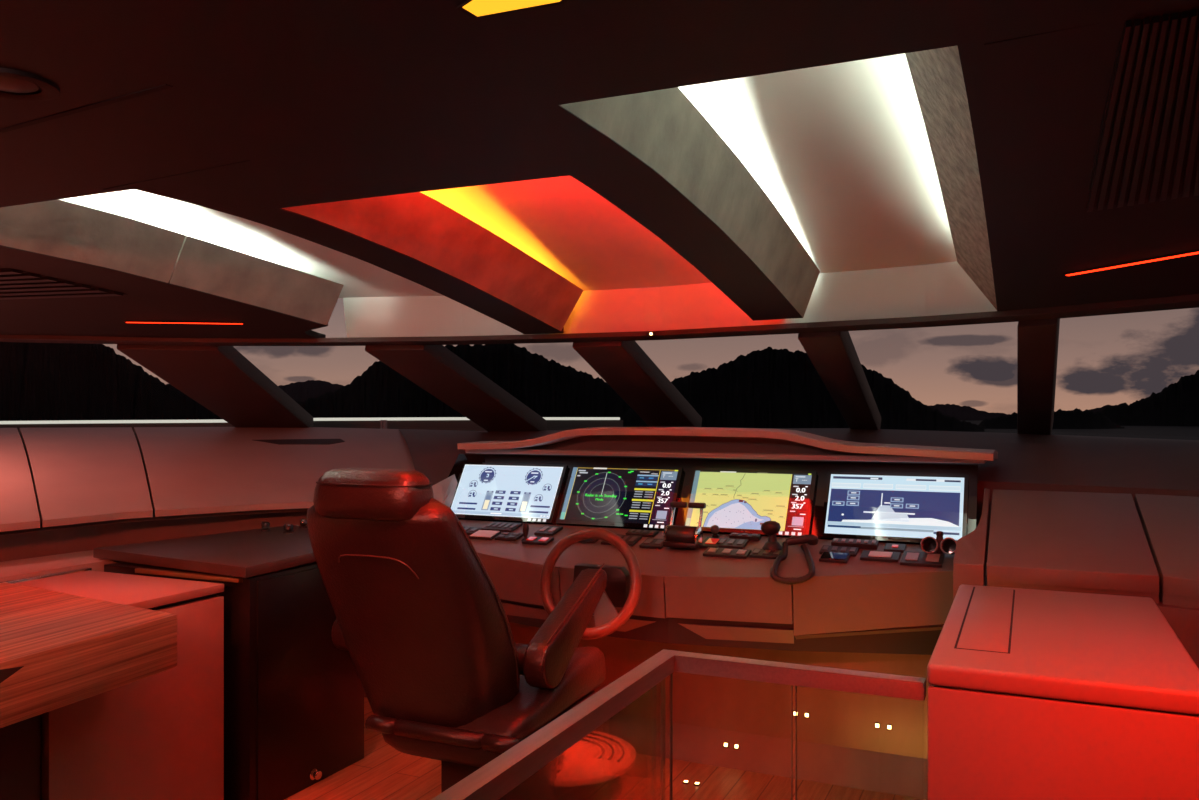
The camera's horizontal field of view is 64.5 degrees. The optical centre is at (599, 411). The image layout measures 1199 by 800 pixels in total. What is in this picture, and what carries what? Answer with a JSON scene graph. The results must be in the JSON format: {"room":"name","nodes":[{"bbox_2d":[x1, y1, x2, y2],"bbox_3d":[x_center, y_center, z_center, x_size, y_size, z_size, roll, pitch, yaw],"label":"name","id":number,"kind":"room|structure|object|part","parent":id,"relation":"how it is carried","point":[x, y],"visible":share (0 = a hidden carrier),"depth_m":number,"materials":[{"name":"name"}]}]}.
{"room":"control cabin","nodes":[
{"label":"control cabin","id":0,"kind":"room"},
{"bbox_2d":[0,436,366,696],"bbox_3d":[-3.141,0.816,4.167,2.360,1.369,5.187,0,0,40],"label":"wall","id":1,"kind":"structure","parent":0,"point":[54,540],"depth_m":4.39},
{"bbox_2d":[0,428,39,531],"bbox_3d":[-3.631,0.283,3.758,2.241,0.394,3.269,0,0,24],"label":"lining","id":2,"kind":"object","parent":1,"relation":"attached to","point":[18,504],"visible":1,"depth_m":4.22,"materials":[{"name":"leather"}]},
{"bbox_2d":[20,427,152,526],"bbox_3d":[-2.574,0.285,4.843,0.571,0.390,1.774,0,0,-34],"label":"lining","id":3,"kind":"object","parent":1,"relation":"attached to","point":[80,475],"visible":1,"depth_m":4.58,"materials":[{"name":"leather"}]},
{"bbox_2d":[134,427,414,516],"bbox_3d":[-1.773,0.286,5.384,1.469,0.389,1.560,0,0,-29],"label":"lining","id":4,"kind":"object","parent":1,"relation":"attached to","point":[190,470],"visible":0.81,"depth_m":5.14,"materials":[{"name":"leather"}]},
{"bbox_2d":[117,344,312,427],"bbox_3d":[-2.141,-0.143,5.450,0.456,0.535,1.321,0,0,9],"label":"pillar","id":5,"kind":"structure","parent":4,"relation":"attached to","point":[220,379],"depth_m":5.31,"materials":[{"name":"leather"}]},
{"bbox_2d":[254,439,344,444],"bbox_3d":[-1.761,0.177,5.554,0.527,0.037,0.111,0,0,-12],"label":"trim","id":6,"kind":"structure","parent":1,"relation":"attached to","point":[275,441],"depth_m":5.55,"materials":[{"name":"grey"}]},
{"bbox_2d":[0,0,1198,338],"bbox_3d":[-1.259,-0.710,1.099,9.200,0.680,7.363,0,0,24],"label":"ceiling","id":7,"kind":"structure","parent":0,"point":[326,101],"depth_m":2.19,"materials":[{"name":"paint"}]},
{"bbox_2d":[0,67,59,100],"bbox_3d":[-1.104,-0.620,1.772,0.170,0.032,0.170,0,0,24],"label":"recessed light","id":8,"kind":"object","parent":7,"relation":"in","point":[11,80],"visible":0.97,"depth_m":1.77,"materials":[{"name":"metal"}]},
{"bbox_2d":[0,268,125,299],"bbox_3d":[-2.444,-0.527,3.908,0.812,0.105,0.388,0,0,0],"label":"ceiling vent","id":9,"kind":"object","parent":7,"relation":"in","point":[14,284],"visible":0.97,"depth_m":3.95,"materials":[{"name":"black metal"}]},
{"bbox_2d":[0,84,172,132],"bbox_3d":[-1.062,-0.624,1.934,0.583,0.022,0.017,0,0,30],"label":"trim","id":10,"kind":"structure","parent":7,"relation":"attached to","point":[165,86],"depth_m":1.91,"materials":[{"name":"black"}]},
{"bbox_2d":[0,200,342,324],"bbox_3d":[-1.797,-0.612,3.846,0.142,0.383,1.829,0,0,34],"label":"ceiling beam","id":11,"kind":"structure","parent":7,"relation":"attached to","point":[56,228],"depth_m":3.85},
{"bbox_2d":[103,160,249,189],"bbox_3d":[-1.111,-0.624,2.470,0.594,0.022,0.004,0,0,30],"label":"trim","id":12,"kind":"structure","parent":7,"relation":"attached to","point":[246,160],"depth_m":2.46,"materials":[{"name":"black"}]},
{"bbox_2d":[124,321,243,323],"bbox_3d":[-1.990,-0.434,4.558,0.551,0.021,0.021,0,0,-5],"label":"recessed light","id":13,"kind":"object","parent":7,"relation":"in","point":[174,322],"visible":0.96,"depth_m":4.55,"materials":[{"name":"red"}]},
{"bbox_2d":[126,322,241,323],"bbox_3d":[-1.990,-0.426,4.558,0.539,0.006,0.014,0,0,-5],"label":"diffuser","id":14,"kind":"object","parent":13,"relation":"attached to","point":[126,322],"depth_m":4.56,"materials":[{"name":"plastic"}]},
{"bbox_2d":[84,168,563,333],"bbox_3d":[-0.761,-0.512,3.533,0.200,0.265,2.411,0,0,24],"label":"trim","id":15,"kind":"structure","parent":7,"relation":"attached to","point":[313,230],"depth_m":3.22,"materials":[{"name":"leather"}]},
{"bbox_2d":[282,192,583,330],"bbox_3d":[-0.530,-0.595,3.692,0.150,0.416,1.871,0,0,24],"label":"trim","id":16,"kind":"structure","parent":7,"relation":"attached to","point":[416,225],"depth_m":3.62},
{"bbox_2d":[457,0,567,17],"bbox_3d":[-0.070,-0.618,1.351,0.119,0.015,0.353,0,0,-38],"label":"recessed light","id":17,"kind":"object","parent":7,"relation":"in","point":[472,8],"visible":0.94,"depth_m":1.43,"materials":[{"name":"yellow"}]},
{"bbox_2d":[0,294,1198,345],"bbox_3d":[-0.538,-0.365,2.691,8.600,0.040,4.080,0,0,24],"label":"trim","id":18,"kind":"structure","parent":7,"relation":"attached to","point":[1182,301],"depth_m":4.34,"materials":[{"name":"leather"}]},
{"bbox_2d":[645,332,656,335],"bbox_3d":[0.242,-0.366,4.451,0.060,0.016,0.014,0,0,24],"label":"lamp","id":19,"kind":"object","parent":18,"relation":"attached to","point":[646,333],"visible":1,"depth_m":4.45,"materials":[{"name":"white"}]},
{"bbox_2d":[466,105,802,320],"bbox_3d":[0.288,-0.518,2.990,0.220,0.253,2.285,0,0,24],"label":"trim","id":20,"kind":"structure","parent":7,"relation":"attached to","point":[554,135],"depth_m":2.60,"materials":[{"name":"leather"}]},
{"bbox_2d":[343,261,996,337],"bbox_3d":[0.306,-0.481,4.269,3.426,0.207,0.412,0,0,27],"label":"trim","id":21,"kind":"structure","parent":7,"relation":"attached to","point":[946,288],"depth_m":4.38,"materials":[{"name":"white paint"}]},
{"bbox_2d":[561,87,819,316],"bbox_3d":[0.404,-0.600,2.929,0.100,0.415,2.250,0,0,24],"label":"ceiling beam","id":22,"kind":"structure","parent":7,"relation":"attached to","point":[662,128],"depth_m":2.66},
{"bbox_2d":[905,46,996,309],"bbox_3d":[0.999,-0.594,2.608,0.170,0.427,2.156,0,0,24],"label":"trim","id":23,"kind":"structure","parent":7,"relation":"attached to","point":[937,74],"depth_m":2.41,"materials":[{"name":"beige fabric"}]},
{"bbox_2d":[984,23,1098,44],"bbox_3d":[0.717,-0.625,1.544,0.170,0.023,0.004,0,0,31],"label":"trim","id":24,"kind":"structure","parent":7,"relation":"attached to","point":[1096,23],"depth_m":1.55,"materials":[{"name":"black"}]},
{"bbox_2d":[1063,250,1198,275],"bbox_3d":[1.617,-0.452,2.809,0.024,0.033,0.530,0,0,-28],"label":"recessed light","id":25,"kind":"object","parent":7,"relation":"in","point":[1193,252],"visible":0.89,"depth_m":2.83,"materials":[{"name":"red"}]},
{"bbox_2d":[1085,9,1198,211],"bbox_3d":[1.181,-0.574,1.911,0.310,0.116,1.083,0,0,24],"label":"ceiling vent","id":26,"kind":"object","parent":7,"relation":"in","point":[1148,144],"visible":0.98,"depth_m":1.85,"materials":[{"name":"black metal"}]},
{"bbox_2d":[284,697,924,799],"bbox_3d":[-1.087,1.530,1.480,9.200,0.060,8.200,0,0,24],"label":"floor","id":27,"kind":"structure","parent":0,"point":[384,772],"depth_m":3.84,"materials":[{"name":"brown wood"}]},
{"bbox_2d":[0,550,121,581],"bbox_3d":[-2.527,1.058,3.394,0.573,0.885,2.929,0,0,27],"label":"countertop","id":28,"kind":"structure","parent":27,"relation":"on","point":[28,567],"depth_m":3.86,"materials":[{"name":"leather"}]},
{"bbox_2d":[0,582,176,727],"bbox_3d":[-2.032,1.062,2.338,1.229,0.875,1.984,0,0,24],"label":"wooden table","id":29,"kind":"object","parent":27,"relation":"on","point":[57,649],"visible":1,"depth_m":2.71,"materials":[{"name":"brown wood"}]},
{"bbox_2d":[0,567,223,799],"bbox_3d":[-1.973,1.063,3.110,0.760,0.874,1.240,0,0,24],"label":"sideboard","id":30,"kind":"object","parent":27,"relation":"on","point":[160,736],"visible":0.59,"depth_m":3.24,"materials":[{"name":"grey"}]},
{"bbox_3d":[-1.801,1.145,2.634,0.023,0.670,0.515,0,0,24],"label":"door","id":31,"kind":"part","parent":30,"relation":"part of","materials":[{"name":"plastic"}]},
{"bbox_3d":[-2.143,0.663,3.626,0.025,0.074,0.440,0,0,24],"label":"edge trim","id":32,"kind":"part","parent":30,"relation":"part of","materials":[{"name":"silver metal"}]},
{"bbox_2d":[93,519,363,799],"bbox_3d":[-1.488,1.012,4.159,0.978,0.975,1.089,0,0,24],"label":"base cabinet","id":33,"kind":"object","parent":27,"relation":"on","point":[294,700],"depth_m":3.70,"materials":[{"name":"paint"}]},
{"bbox_3d":[-1.594,0.546,4.535,0.044,0.043,0.043,0,0,24],"label":"rotary dial","id":34,"kind":"part","parent":33,"relation":"part of","materials":[{"name":"silver metal"}]},
{"bbox_3d":[-1.460,0.546,4.460,0.048,0.043,0.048,0,0,24],"label":"rotary dial","id":35,"kind":"part","parent":33,"relation":"part of","materials":[{"name":"silver metal"}]},
{"bbox_3d":[-1.449,0.546,4.652,0.040,0.043,0.039,0,0,24],"label":"rotary dial","id":36,"kind":"part","parent":33,"relation":"part of","materials":[{"name":"silver metal"}]},
{"bbox_3d":[-1.150,1.050,3.819,0.009,0.840,0.610,0,0,24],"label":"door","id":37,"kind":"part","parent":33,"relation":"part of","materials":[{"name":"black paint"}]},
{"bbox_3d":[-1.134,1.451,3.800,0.036,0.044,0.044,0,0,24],"label":"knob","id":38,"kind":"part","parent":33,"relation":"part of","materials":[{"name":"silver metal"}]},
{"bbox_2d":[307,468,606,792],"bbox_3d":[-0.456,0.837,3.446,0.913,1.326,1.348,0,0,24],"label":"chair","id":39,"kind":"object","parent":27,"relation":"on","point":[424,627],"visible":0.86,"depth_m":2.99,"materials":[{"name":"leather"}]},
{"bbox_3d":[-0.810,0.795,3.666,0.086,0.144,0.587,0,0,24],"label":"armrest","id":40,"kind":"part","parent":39,"relation":"part of","materials":[{"name":"leather"}]},
{"bbox_3d":[-0.595,0.649,3.112,0.589,0.792,0.579,0,0,24],"label":"backrest","id":41,"kind":"part","parent":39,"relation":"part of","materials":[{"name":"leather"}]},
{"bbox_2d":[382,691,595,766],"bbox_3d":[-0.371,1.089,3.365,0.590,0.098,0.715,0,0,24],"label":"seat cushion","id":42,"kind":"object","parent":39,"relation":"on","point":[460,754],"depth_m":3.05,"materials":[{"name":"leather"}]},
{"bbox_3d":[-0.354,0.963,3.401,0.570,0.178,0.755,0,0,24],"label":"seat","id":43,"kind":"part","parent":39,"relation":"part of","materials":[{"name":"leather"}]},
{"bbox_3d":[-0.112,0.760,3.366,0.086,0.339,0.518,0,0,24],"label":"armrest","id":44,"kind":"part","parent":39,"relation":"part of","materials":[{"name":"leather"}]},
{"bbox_2d":[431,649,925,799],"bbox_3d":[-0.294,1.075,0.631,0.633,0.950,3.607,0,0,24],"label":"balustrade","id":45,"kind":"object","parent":27,"relation":"on","point":[610,745],"visible":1,"depth_m":2.11,"materials":[{"name":"metal"}]},
{"bbox_3d":[-0.558,1.095,0.762,0.012,0.910,3.528,0,0,24],"label":"pane","id":46,"kind":"part","parent":45,"relation":"part of","materials":[{"name":"clear glass"}]},
{"bbox_2d":[683,780,699,785],"bbox_3d":[0.371,1.495,3.828,0.069,0.008,0.022,0,0,24],"label":"lamp","id":47,"kind":"object","parent":27,"relation":"on","point":[684,781],"visible":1,"depth_m":3.82,"materials":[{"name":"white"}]},
{"bbox_2d":[432,427,997,799],"bbox_3d":[0.286,0.785,4.368,2.820,1.429,1.046,0,0,24],"label":"console","id":48,"kind":"object","parent":27,"relation":"on","point":[857,614],"visible":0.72,"depth_m":3.94,"materials":[{"name":"wood"}]},
{"bbox_2d":[463,527,481,534],"bbox_3d":[-0.650,0.578,4.625,0.144,0.028,0.086,0,0,24],"label":"pad","id":49,"kind":"object","parent":48,"relation":"on","point":[469,530],"visible":0.59,"depth_m":4.60,"materials":[{"name":"grey plastic"}]},
{"bbox_2d":[469,530,500,539],"bbox_3d":[-0.545,0.585,4.527,0.124,0.033,0.096,0,0,24],"label":"pad","id":50,"kind":"object","parent":48,"relation":"on","point":[480,534],"visible":0.94,"depth_m":4.50,"materials":[{"name":"grey plastic"}]},
{"bbox_2d":[482,522,521,531],"bbox_3d":[-0.476,0.561,4.639,0.163,0.033,0.113,0,0,24],"label":"pad","id":51,"kind":"object","parent":48,"relation":"on","point":[494,526],"visible":0.98,"depth_m":4.62,"materials":[{"name":"grey plastic"}]},
{"bbox_2d":[450,462,567,524],"bbox_3d":[-0.475,0.408,4.843,0.612,0.285,0.192,0,0,24],"label":"display","id":52,"kind":"object","parent":48,"relation":"on","point":[498,492],"visible":1,"depth_m":4.82,"materials":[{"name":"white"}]},
{"bbox_2d":[495,532,522,540],"bbox_3d":[-0.426,0.586,4.474,0.112,0.029,0.082,0,0,24],"label":"pad","id":53,"kind":"object","parent":48,"relation":"on","point":[507,536],"visible":0.95,"depth_m":4.46,"materials":[{"name":"grey plastic"}]},
{"bbox_3d":[-0.603,0.715,4.395,1.135,0.239,0.079,0,0,40],"label":"drawer","id":54,"kind":"part","parent":48,"relation":"part of","materials":[{"name":"wood"}]},
{"bbox_2d":[521,523,528,540],"bbox_3d":[-0.344,0.558,4.412,0.040,0.086,0.040,0,0,24],"label":"joystick","id":55,"kind":"object","parent":48,"relation":"on","point":[525,525],"visible":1,"depth_m":4.40,"materials":[{"name":"black plastic"}]},
{"bbox_2d":[522,536,553,544],"bbox_3d":[-0.284,0.592,4.378,0.128,0.027,0.080,0,0,24],"label":"pad","id":56,"kind":"object","parent":48,"relation":"on","point":[535,540],"visible":1,"depth_m":4.36,"materials":[{"name":"grey plastic"}]},
{"bbox_2d":[534,525,562,535],"bbox_3d":[-0.241,0.564,4.516,0.097,0.033,0.113,0,0,24],"label":"pad","id":57,"kind":"object","parent":48,"relation":"on","point":[546,530],"visible":1,"depth_m":4.49,"materials":[{"name":"grey plastic"}]},
{"bbox_2d":[578,539,598,542],"bbox_3d":[-0.068,0.577,4.365,0.144,0.032,0.108,0,0,24],"label":"pad","id":58,"kind":"object","parent":48,"relation":"on","point":[585,540],"visible":0.07,"depth_m":4.31,"materials":[{"name":"grey plastic"}]},
{"bbox_2d":[540,528,640,639],"bbox_3d":[-0.029,0.682,3.817,0.441,0.428,0.192,0,0,24],"label":"steering wheel","id":59,"kind":"object","parent":48,"relation":"attached to","point":[622,590],"visible":0.67,"depth_m":3.80,"materials":[{"name":"brown wood"}]},
{"bbox_3d":[0.006,0.707,3.876,0.245,0.157,0.057,0,0,24],"label":"mount plate","id":60,"kind":"part","parent":59,"relation":"part of","materials":[{"name":"black"}]},
{"bbox_3d":[0.053,0.744,3.937,0.476,0.175,0.052,0,0,26],"label":"drawer","id":61,"kind":"part","parent":48,"relation":"part of","materials":[{"name":"wood"}]},
{"bbox_2d":[556,465,683,530],"bbox_3d":[0.095,0.408,4.585,0.590,0.285,0.192,0,0,24],"label":"display","id":62,"kind":"object","parent":48,"relation":"on","point":[625,497],"visible":1,"depth_m":4.57,"materials":[{"name":"black glass"}]},
{"bbox_2d":[601,534,641,545],"bbox_3d":[0.099,0.578,4.286,0.153,0.034,0.118,0,0,24],"label":"pad","id":63,"kind":"object","parent":48,"relation":"on","point":[630,540],"visible":0.53,"depth_m":4.26,"materials":[{"name":"grey plastic"}]},
{"bbox_2d":[625,529,657,536],"bbox_3d":[0.195,0.555,4.362,0.138,0.025,0.066,0,0,24],"label":"pad","id":64,"kind":"object","parent":48,"relation":"on","point":[644,533],"visible":1,"depth_m":4.35,"materials":[{"name":"grey plastic"}]},
{"bbox_2d":[639,538,663,548],"bbox_3d":[0.241,0.581,4.201,0.101,0.031,0.103,0,0,24],"label":"pad","id":65,"kind":"object","parent":48,"relation":"on","point":[652,543],"visible":0.91,"depth_m":4.18,"materials":[{"name":"grey plastic"}]},
{"bbox_2d":[663,502,705,548],"bbox_3d":[0.367,0.492,4.127,0.160,0.189,0.133,0,0,24],"label":"throttle lever","id":66,"kind":"object","parent":48,"relation":"on","point":[676,536],"visible":1,"depth_m":4.09,"materials":[{"name":"black plastic"}]},
{"bbox_3d":[0.320,0.462,4.180,0.017,0.101,0.055,0,0,27],"label":"lever","id":67,"kind":"part","parent":66,"relation":"part of","materials":[{"name":"silver metal"}]},
{"bbox_3d":[0.350,0.409,4.191,0.076,0.024,0.030,0,0,24],"label":"handle","id":68,"kind":"part","parent":66,"relation":"part of","materials":[{"name":"grey plastic"}]},
{"bbox_3d":[0.427,0.409,4.157,0.076,0.024,0.030,0,0,24],"label":"handle","id":69,"kind":"part","parent":66,"relation":"part of","materials":[{"name":"grey plastic"}]},
{"bbox_3d":[0.439,0.462,4.126,0.017,0.101,0.055,0,0,21],"label":"lever","id":70,"kind":"part","parent":66,"relation":"part of","materials":[{"name":"silver metal"}]},
{"bbox_2d":[459,520,954,584],"bbox_3d":[0.131,0.619,4.172,2.698,0.138,0.550,0,0,24],"label":"countertop","id":71,"kind":"structure","parent":48,"relation":"on","point":[665,561],"depth_m":3.99,"materials":[{"name":"leather"}]},
{"bbox_2d":[700,537,724,547],"bbox_3d":[0.492,0.571,4.144,0.085,0.034,0.116,0,0,24],"label":"pad","id":72,"kind":"object","parent":48,"relation":"on","point":[709,541],"visible":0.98,"depth_m":4.12,"materials":[{"name":"grey plastic"}]},
{"bbox_3d":[0.355,0.418,4.495,2.660,0.385,0.253,0,0,24],"label":"glass panel","id":73,"kind":"part","parent":48,"relation":"part of","materials":[{"name":"black glass"}]},
{"bbox_2d":[710,525,719,537],"bbox_3d":[0.514,0.532,4.226,0.042,0.061,0.043,0,0,24],"label":"joystick","id":74,"kind":"object","parent":48,"relation":"on","point":[714,529],"visible":0.98,"depth_m":4.21,"materials":[{"name":"black plastic"}]},
{"bbox_2d":[703,547,751,558],"bbox_3d":[0.538,0.593,4.002,0.188,0.028,0.085,0,0,24],"label":"pad","id":75,"kind":"object","parent":48,"relation":"on","point":[711,551],"visible":1,"depth_m":3.98,"materials":[{"name":"grey plastic"}]},
{"bbox_2d":[457,427,997,460],"bbox_3d":[0.536,0.141,4.519,2.490,0.141,0.565,0,0,24],"label":"hood","id":76,"kind":"object","parent":48,"relation":"attached to","point":[686,442],"depth_m":4.38,"materials":[{"name":"leather"}]},
{"bbox_3d":[0.512,0.735,3.770,0.507,0.186,0.051,0,0,14],"label":"drawer","id":77,"kind":"part","parent":48,"relation":"part of","materials":[{"name":"wood"}]},
{"bbox_2d":[723,742,738,749],"bbox_3d":[0.561,1.421,4.043,0.069,0.020,0.016,0,0,24],"label":"lamp","id":78,"kind":"object","parent":48,"relation":"on","point":[725,745],"visible":1,"depth_m":4.04,"materials":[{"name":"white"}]},
{"bbox_2d":[716,538,748,548],"bbox_3d":[0.573,0.569,4.117,0.126,0.031,0.102,0,0,24],"label":"pad","id":79,"kind":"object","parent":48,"relation":"on","point":[733,543],"visible":1,"depth_m":4.09,"materials":[{"name":"grey plastic"}]},
{"bbox_2d":[729,533,760,540],"bbox_3d":[0.639,0.548,4.175,0.133,0.029,0.040,0,0,24],"label":"pad","id":80,"kind":"object","parent":48,"relation":"on","point":[752,537],"visible":0.99,"depth_m":4.16,"materials":[{"name":"grey plastic"}]},
{"bbox_2d":[682,468,816,537],"bbox_3d":[0.678,0.408,4.322,0.584,0.285,0.192,0,0,24],"label":"display","id":81,"kind":"object","parent":48,"relation":"on","point":[736,500],"visible":0.96,"depth_m":4.31,"materials":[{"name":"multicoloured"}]},
{"bbox_2d":[749,548,781,558],"bbox_3d":[0.696,0.589,3.951,0.128,0.028,0.084,0,0,24],"label":"pad","id":82,"kind":"object","parent":48,"relation":"on","point":[756,553],"visible":0.91,"depth_m":3.93,"materials":[{"name":"grey plastic"}]},
{"bbox_2d":[761,521,781,550],"bbox_3d":[0.725,0.525,4.003,0.092,0.133,0.085,0,0,24],"label":"joystick","id":83,"kind":"object","parent":82,"relation":"on","point":[771,528],"visible":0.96,"depth_m":3.98,"materials":[{"name":"grey plastic"}]},
{"bbox_3d":[0.729,0.528,4.002,0.040,0.039,0.039,0,0,24],"label":"stem","id":84,"kind":"part","parent":83,"relation":"part of","materials":[{"name":"grey plastic"}]},
{"bbox_2d":[770,535,817,583],"bbox_3d":[0.786,0.588,3.817,0.170,0.156,0.358,0,0,16],"label":"handset","id":85,"kind":"object","parent":48,"relation":"attached to","point":[802,539],"visible":1,"depth_m":3.81,"materials":[{"name":"grey plastic"}]},
{"bbox_2d":[793,710,809,717],"bbox_3d":[0.841,1.259,3.958,0.069,0.022,0.009,0,0,24],"label":"lamp","id":86,"kind":"object","parent":48,"relation":"attached to","point":[806,714],"visible":0.92,"depth_m":3.95,"materials":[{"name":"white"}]},
{"bbox_2d":[819,552,849,562],"bbox_3d":[0.951,0.587,3.840,0.111,0.030,0.082,0,0,24],"label":"pad","id":87,"kind":"object","parent":48,"relation":"on","point":[835,557],"visible":1,"depth_m":3.82,"materials":[{"name":"grey plastic"}]},
{"bbox_2d":[819,545,858,555],"bbox_3d":[0.988,0.572,3.916,0.148,0.028,0.085,0,0,24],"label":"pad","id":88,"kind":"object","parent":48,"relation":"on","point":[852,551],"visible":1,"depth_m":3.91,"materials":[{"name":"grey plastic"}]},
{"bbox_2d":[831,538,878,549],"bbox_3d":[1.067,0.550,3.970,0.186,0.034,0.061,0,0,24],"label":"pad","id":89,"kind":"object","parent":48,"relation":"on","point":[862,544],"visible":1,"depth_m":3.95,"materials":[{"name":"grey plastic"}]},
{"bbox_2d":[860,550,900,562],"bbox_3d":[1.128,0.579,3.814,0.146,0.030,0.094,0,0,24],"label":"pad","id":90,"kind":"object","parent":48,"relation":"on","point":[867,555],"visible":1,"depth_m":3.79,"materials":[{"name":"grey plastic"}]},
{"bbox_2d":[875,722,891,729],"bbox_3d":[1.142,1.264,3.822,0.069,0.022,0.009,0,0,24],"label":"lamp","id":91,"kind":"object","parent":48,"relation":"attached to","point":[877,725],"visible":1,"depth_m":3.81,"materials":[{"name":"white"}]},
{"bbox_2d":[820,471,968,544],"bbox_3d":[1.258,0.408,4.060,0.588,0.285,0.191,0,0,24],"label":"display","id":92,"kind":"object","parent":48,"relation":"on","point":[899,508],"visible":0.99,"depth_m":4.05,"materials":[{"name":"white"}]},
{"bbox_2d":[884,543,905,552],"bbox_3d":[1.212,0.557,3.894,0.080,0.026,0.079,0,0,24],"label":"pad","id":93,"kind":"object","parent":48,"relation":"on","point":[891,547],"visible":1,"depth_m":3.88,"materials":[{"name":"grey plastic"}]},
{"bbox_2d":[900,551,944,567],"bbox_3d":[1.274,0.580,3.744,0.156,0.038,0.137,0,0,24],"label":"pad","id":94,"kind":"object","parent":48,"relation":"on","point":[910,558],"visible":1,"depth_m":3.72,"materials":[{"name":"grey plastic"}]},
{"bbox_2d":[920,531,956,554],"bbox_3d":[1.353,0.521,3.777,0.143,0.093,0.069,0,0,24],"label":"binoculars","id":95,"kind":"object","parent":48,"relation":"attached to","point":[928,544],"visible":0.93,"depth_m":3.77,"materials":[{"name":"black"}]},
{"bbox_3d":[1.355,0.484,3.783,0.030,0.020,0.029,0,0,24],"label":"knob","id":96,"kind":"part","parent":95,"relation":"part of","materials":[{"name":"black plastic"}]},
{"bbox_2d":[927,584,1198,799],"bbox_3d":[1.180,1.024,2.449,0.540,0.952,1.065,0,0,24],"label":"locker","id":97,"kind":"object","parent":27,"relation":"on","point":[1033,694],"visible":1,"depth_m":2.02,"materials":[{"name":"paint"}]},
{"bbox_3d":[1.180,0.574,2.449,0.540,0.048,1.065,0,0,24],"label":"lid","id":98,"kind":"part","parent":97,"relation":"part of","materials":[{"name":"paint"}]},
{"bbox_2d":[953,488,1198,668],"bbox_3d":[2.041,0.905,3.218,1.662,1.191,0.669,0,0,34],"label":"wall panel","id":99,"kind":"object","parent":27,"relation":"on","point":[1080,542],"visible":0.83,"depth_m":3.32,"materials":[{"name":"leather"}]},
{"bbox_2d":[398,428,1198,562],"bbox_3d":[1.524,0.795,3.906,1.987,1.410,6.858,0,0,-44],"label":"dashboard","id":100,"kind":"structure","parent":0,"point":[1031,462],"depth_m":4.17,"materials":[{"name":"leather"}]},
{"bbox_2d":[365,345,546,431],"bbox_3d":[-0.777,-0.129,5.436,0.323,0.558,1.316,0,0,29],"label":"pillar","id":101,"kind":"structure","parent":100,"relation":"attached to","point":[437,370],"depth_m":5.31,"materials":[{"name":"leather"}]},
{"bbox_2d":[572,341,701,426],"bbox_3d":[0.233,-0.141,5.212,0.292,0.543,1.242,0,0,24],"label":"pillar","id":102,"kind":"structure","parent":100,"relation":"attached to","point":[630,372],"depth_m":5.06,"materials":[{"name":"leather"}]},
{"bbox_2d":[798,331,880,429],"bbox_3d":[1.221,-0.147,4.704,0.195,0.536,1.346,0,0,24],"label":"pillar","id":103,"kind":"structure","parent":100,"relation":"attached to","point":[833,354],"depth_m":4.50,"materials":[{"name":"leather"}]},
{"bbox_2d":[1017,318,1059,434],"bbox_3d":[1.913,-0.138,4.165,0.163,0.550,1.395,0,0,24],"label":"pillar","id":104,"kind":"structure","parent":100,"relation":"attached to","point":[1037,340],"depth_m":3.97,"materials":[{"name":"leather"}]},
{"label":"outside","id":105,"kind":"structure","parent":0,"visible":0},
{"bbox_2d":[960,420,1198,439],"bbox_3d":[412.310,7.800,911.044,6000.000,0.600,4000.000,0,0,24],"label":"sea","id":106,"kind":"structure","parent":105,"point":[1152,432],"depth_m":347.59,"materials":[{"name":"black liquid"}]},
{"bbox_2d":[0,342,227,423],"bbox_3d":[-228.739,-16.002,335.133,239.375,47.004,119.769,0,0,24],"label":"mountain","id":107,"kind":"structure","parent":106,"relation":"on","point":[39,381],"depth_m":305.26},
{"bbox_2d":[278,380,343,401],"bbox_3d":[-264.775,-11.418,903.774,253.505,37.837,182.859,0,0,24],"label":"mountain","id":108,"kind":"structure","parent":106,"relation":"on","point":[298,391],"depth_m":883.07},
{"bbox_2d":[296,344,629,420],"bbox_3d":[-63.646,-12.366,426.909,215.942,39.732,153.372,0,0,24],"label":"mountain","id":109,"kind":"structure","parent":106,"relation":"on","point":[551,388],"depth_m":395.61},
{"bbox_2d":[619,347,983,431],"bbox_3d":[74.407,-9.338,380.037,146.816,33.676,146.811,0,0,24],"label":"mountain","id":110,"kind":"structure","parent":106,"relation":"on","point":[768,387],"depth_m":354.80},
{"bbox_2d":[928,404,1010,420],"bbox_3d":[343.494,-0.261,897.075,132.038,15.523,157.410,0,0,24],"label":"mountain","id":111,"kind":"structure","parent":106,"relation":"on","point":[964,413],"depth_m":878.99},
{"bbox_2d":[977,408,1123,428],"bbox_3d":[211.830,2.772,451.687,72.261,9.455,85.856,0,0,24],"label":"mountain","id":112,"kind":"structure","parent":106,"relation":"on","point":[1076,418],"depth_m":435.98},
{"bbox_2d":[1089,405,1113,412],"bbox_3d":[543.926,-0.164,998.525,112.658,15.329,153.152,0,0,24],"label":"mountain","id":113,"kind":"structure","parent":106,"relation":"on","point":[1101,408],"depth_m":993.59},
{"bbox_2d":[1096,370,1198,425],"bbox_3d":[380.595,-14.453,564.019,187.332,43.906,194.093,0,0,24],"label":"mountain","id":114,"kind":"structure","parent":106,"relation":"on","point":[1177,404],"depth_m":535.74},
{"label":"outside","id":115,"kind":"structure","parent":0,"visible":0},
{"bbox_3d":[0.253,0.450,4.441,10.400,0.100,8.300,0,0,24],"label":"foredeck","id":116,"kind":"object","parent":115,"visible":0},
{"bbox_2d":[0,417,622,435],"bbox_3d":[-1.959,0.220,6.932,4.728,0.360,0.393,0,0,-20],"label":"rail","id":117,"kind":"object","parent":116,"relation":"on","point":[420,423],"visible":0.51,"depth_m":7.13,"materials":[{"name":"metal"}]},
{"bbox_3d":[-1.553,0.229,6.885,0.020,0.342,0.020,0,0,24],"label":"post","id":118,"kind":"part","parent":117,"relation":"part of","materials":[{"name":"grey metal"}]}
]}

